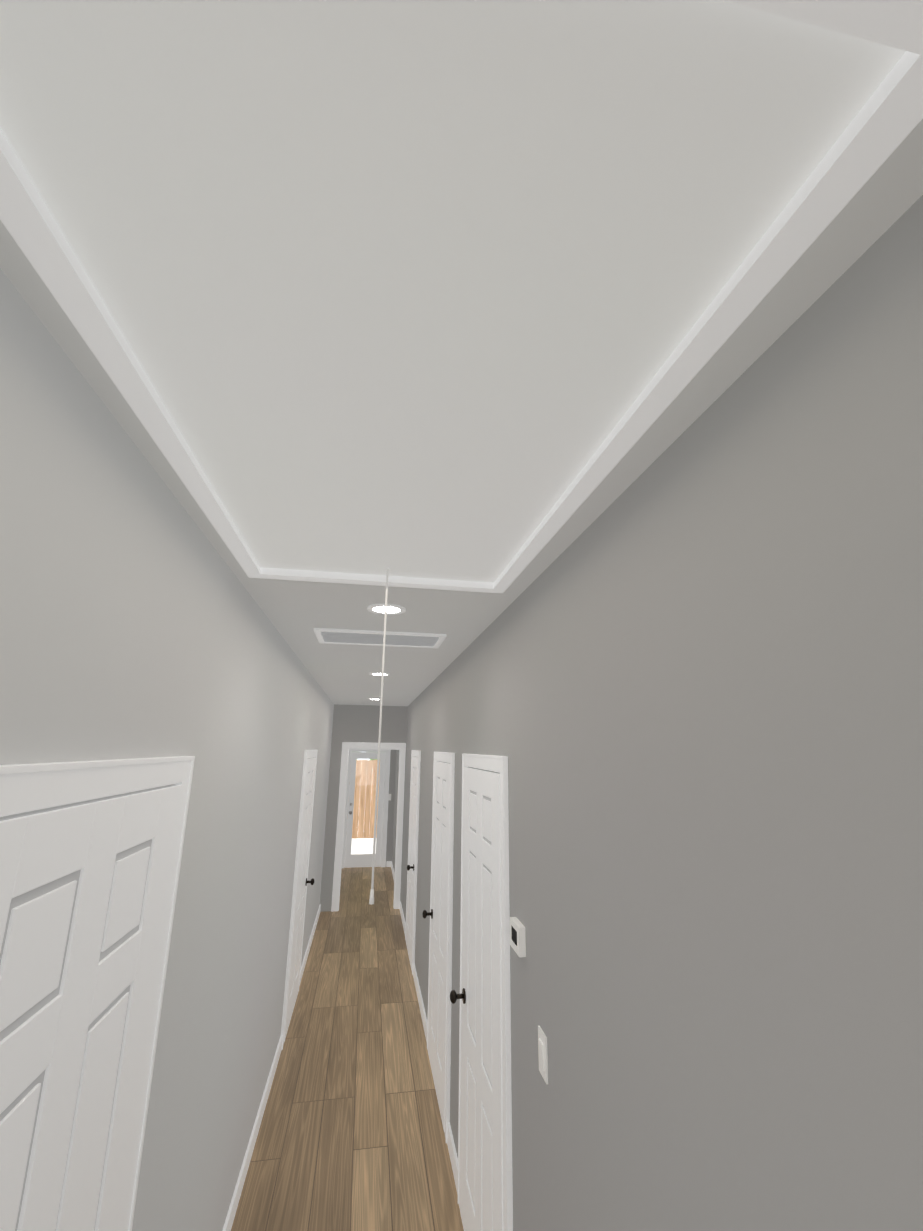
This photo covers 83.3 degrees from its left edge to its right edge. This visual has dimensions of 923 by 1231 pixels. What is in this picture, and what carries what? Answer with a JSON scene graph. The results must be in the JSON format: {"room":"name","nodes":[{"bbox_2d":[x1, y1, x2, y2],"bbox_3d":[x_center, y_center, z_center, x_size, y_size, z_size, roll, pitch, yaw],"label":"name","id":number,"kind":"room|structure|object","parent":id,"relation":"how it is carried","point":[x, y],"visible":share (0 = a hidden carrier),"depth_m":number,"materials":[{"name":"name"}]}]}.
{"room":"home hallway","nodes":[
{"label":"home hallway","id":0,"kind":"room"},
{"bbox_2d":[0,269,333,1230],"bbox_3d":[-1.947,1.973,4.701,1.050,2.740,10.670,3,-15,-10],"label":"wall","id":1,"kind":"structure","parent":0,"point":[134,621],"depth_m":1.44,"materials":[{"name":"grey paint"}]},
{"bbox_2d":[0,756,194,1230],"bbox_3d":[-0.666,1.310,0.776,0.096,2.109,0.958,3,-15,-10],"label":"hall door","id":2,"kind":"structure","parent":1,"relation":"in","point":[88,891],"depth_m":0.94,"materials":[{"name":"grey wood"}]},
{"bbox_2d":[223,904,320,1230],"bbox_3d":[-1.199,2.951,3.154,0.014,0.095,7.930,3,-15,-10],"label":"baseboard","id":3,"kind":"structure","parent":1,"relation":"attached to","point":[240,1184],"depth_m":2.90,"materials":[{"name":"white wood"}]},
{"bbox_2d":[281,750,317,1049],"bbox_3d":[-1.345,2.254,4.499,0.096,2.109,0.958,3,-15,-10],"label":"hall door","id":4,"kind":"structure","parent":1,"relation":"in","point":[294,958],"depth_m":4.32,"materials":[{"name":"grey wood"}]},
{"bbox_2d":[231,867,463,1230],"bbox_3d":[-1.395,2.392,0.783,3.620,0.001,18.140,3,-15,-10],"label":"floor","id":5,"kind":"structure","parent":0,"point":[351,1135],"depth_m":3.23,"materials":[{"name":"brown wood"}]},
{"bbox_2d":[320,705,407,911],"bbox_3d":[-1.365,2.677,7.431,1.080,2.740,0.120,3,-15,-10],"label":"wall","id":6,"kind":"structure","parent":0,"point":[355,723],"depth_m":7.57,"materials":[{"name":"grey paint"}]},
{"bbox_2d":[331,742,405,911],"bbox_3d":[-1.296,2.940,7.377,0.915,2.205,0.152,3,-15,-10],"label":"door frame","id":7,"kind":"structure","parent":6,"relation":"attached to","point":[400,747],"depth_m":7.33,"materials":[{"name":"white wood"}]},
{"bbox_2d":[344,750,395,865],"bbox_3d":[-1.818,3.306,9.913,1.080,2.740,0.120,3,-15,-10],"label":"wall","id":8,"kind":"structure","parent":0,"point":[389,844],"depth_m":9.85,"materials":[{"name":"grey paint"}]},
{"bbox_2d":[344,752,385,867],"bbox_3d":[-1.798,3.621,9.755,0.652,2.040,0.116,3,-15,-10],"label":"door","id":9,"kind":"structure","parent":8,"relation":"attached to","point":[358,860],"depth_m":9.75,"materials":[{"name":"white"}]},
{"bbox_2d":[342,749,390,867],"bbox_3d":[-1.799,3.583,9.772,0.830,2.135,0.021,3,-15,-10],"label":"door frame","id":10,"kind":"structure","parent":8,"relation":"attached to","point":[385,816],"depth_m":9.80,"materials":[{"name":"white wood"}]},
{"bbox_2d":[0,118,922,705],"bbox_3d":[-1.365,-0.262,1.461,3.620,0.001,18.140,3,-15,-10],"label":"ceiling","id":11,"kind":"structure","parent":0,"point":[864,220],"depth_m":1.21,"materials":[{"name":"paint"}]},
{"bbox_2d":[369,672,389,675],"bbox_3d":[-0.690,0.494,4.378,0.170,0.006,0.170,3,-15,-10],"label":"recessed light","id":12,"kind":"object","parent":11,"relation":"in","point":[379,674],"visible":0.9,"depth_m":4.38,"materials":[{"name":"white"}]},
{"bbox_2d":[314,628,445,647],"bbox_3d":[-0.458,0.133,2.941,0.700,0.012,0.360,3,-15,-10],"label":"ceiling vent","id":13,"kind":"object","parent":11,"relation":"in","point":[372,638],"visible":1,"depth_m":2.91,"materials":[{"name":"white metal"}]},
{"bbox_2d":[367,604,405,614],"bbox_3d":[-0.335,-0.027,2.323,0.170,0.006,0.170,3,-15,-10],"label":"recessed light","id":14,"kind":"object","parent":11,"relation":"in","point":[392,609],"visible":0.96,"depth_m":2.32,"materials":[{"name":"white plastic"}]},
{"bbox_2d":[0,0,922,592],"bbox_3d":[-0.155,-0.338,1.146,0.940,0.044,1.690,3,-15,-10],"label":"attic hatch","id":15,"kind":"object","parent":11,"relation":"attached to","point":[452,294],"visible":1,"depth_m":0.62,"materials":[{"name":"paint"}]},
{"bbox_2d":[369,569,388,904],"bbox_3d":[-0.266,0.354,1.704,0.015,1.071,0.016,3,-15,-10],"label":"pull cord","id":16,"kind":"object","parent":15,"relation":"hanging from","point":[371,900],"visible":1,"depth_m":1.68,"materials":[{"name":"white plastic"}]},
{"bbox_2d":[392,195,922,1230],"bbox_3d":[0.343,1.159,1.413,0.120,2.740,18.140,3,-15,-10],"label":"wall","id":17,"kind":"structure","parent":0,"point":[678,681],"depth_m":0.82,"materials":[{"name":"grey paint"}]},
{"bbox_2d":[390,861,394,878],"bbox_3d":[-1.090,4.304,8.441,0.029,0.095,2.459,3,-15,-10],"label":"baseboard","id":18,"kind":"structure","parent":17,"relation":"attached to","point":[391,865],"depth_m":9.12,"materials":[{"name":"white wood"}]},
{"bbox_2d":[405,750,420,974],"bbox_3d":[-0.579,2.585,5.760,0.096,2.109,0.958,3,-15,-10],"label":"hall door","id":19,"kind":"structure","parent":17,"relation":"in","point":[410,930],"depth_m":5.59,"materials":[{"name":"grey wood"}]},
{"bbox_2d":[400,901,457,1194],"bbox_3d":[0.491,2.120,-0.176,0.014,0.095,15.279,3,-15,-10],"label":"baseboard","id":20,"kind":"structure","parent":17,"relation":"attached to","point":[452,1152],"depth_m":3.92,"materials":[{"name":"white wood"}]},
{"bbox_2d":[422,752,454,1142],"bbox_3d":[-0.187,2.040,3.612,0.096,2.109,0.958,3,-15,-10],"label":"hall door","id":21,"kind":"structure","parent":17,"relation":"in","point":[440,913],"depth_m":3.45,"materials":[{"name":"grey wood"}]},
{"bbox_2d":[450,754,512,1230],"bbox_3d":[0.049,1.714,2.323,0.096,2.109,0.958,3,-15,-10],"label":"hall door","id":22,"kind":"structure","parent":17,"relation":"in","point":[485,1194],"depth_m":2.22,"materials":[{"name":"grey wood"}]},
{"bbox_2d":[510,917,525,956],"bbox_3d":[0.198,1.138,1.842,0.024,0.090,0.120,3,-15,-10],"label":"thermostat","id":23,"kind":"object","parent":17,"relation":"attached to","point":[517,938],"visible":1,"depth_m":1.81,"materials":[{"name":"white plastic"}]},
{"bbox_2d":[538,1025,547,1083],"bbox_3d":[0.242,1.320,1.563,0.010,0.116,0.072,3,-15,-10],"label":"light switch","id":24,"kind":"object","parent":17,"relation":"attached to","point":[542,1054],"visible":1,"depth_m":1.55,"materials":[{"name":"white plastic"}]},
{"label":"outside","id":25,"kind":"structure","parent":0,"visible":0},
{"bbox_2d":[344,833,375,866],"bbox_3d":[-2.041,5.170,11.600,8.000,0.001,4.080,3,-15,-10],"label":"ground","id":26,"kind":"structure","parent":25,"point":[360,849],"depth_m":11.65,"materials":[{"name":"white"}]},
{"bbox_2d":[347,759,379,837],"bbox_3d":[-2.169,4.521,12.862,4.898,1.840,0.060,3,-15,-10],"label":"fence","id":27,"kind":"object","parent":26,"relation":"on","point":[359,788],"depth_m":12.79,"materials":[{"name":"brown wood"}]}
]}

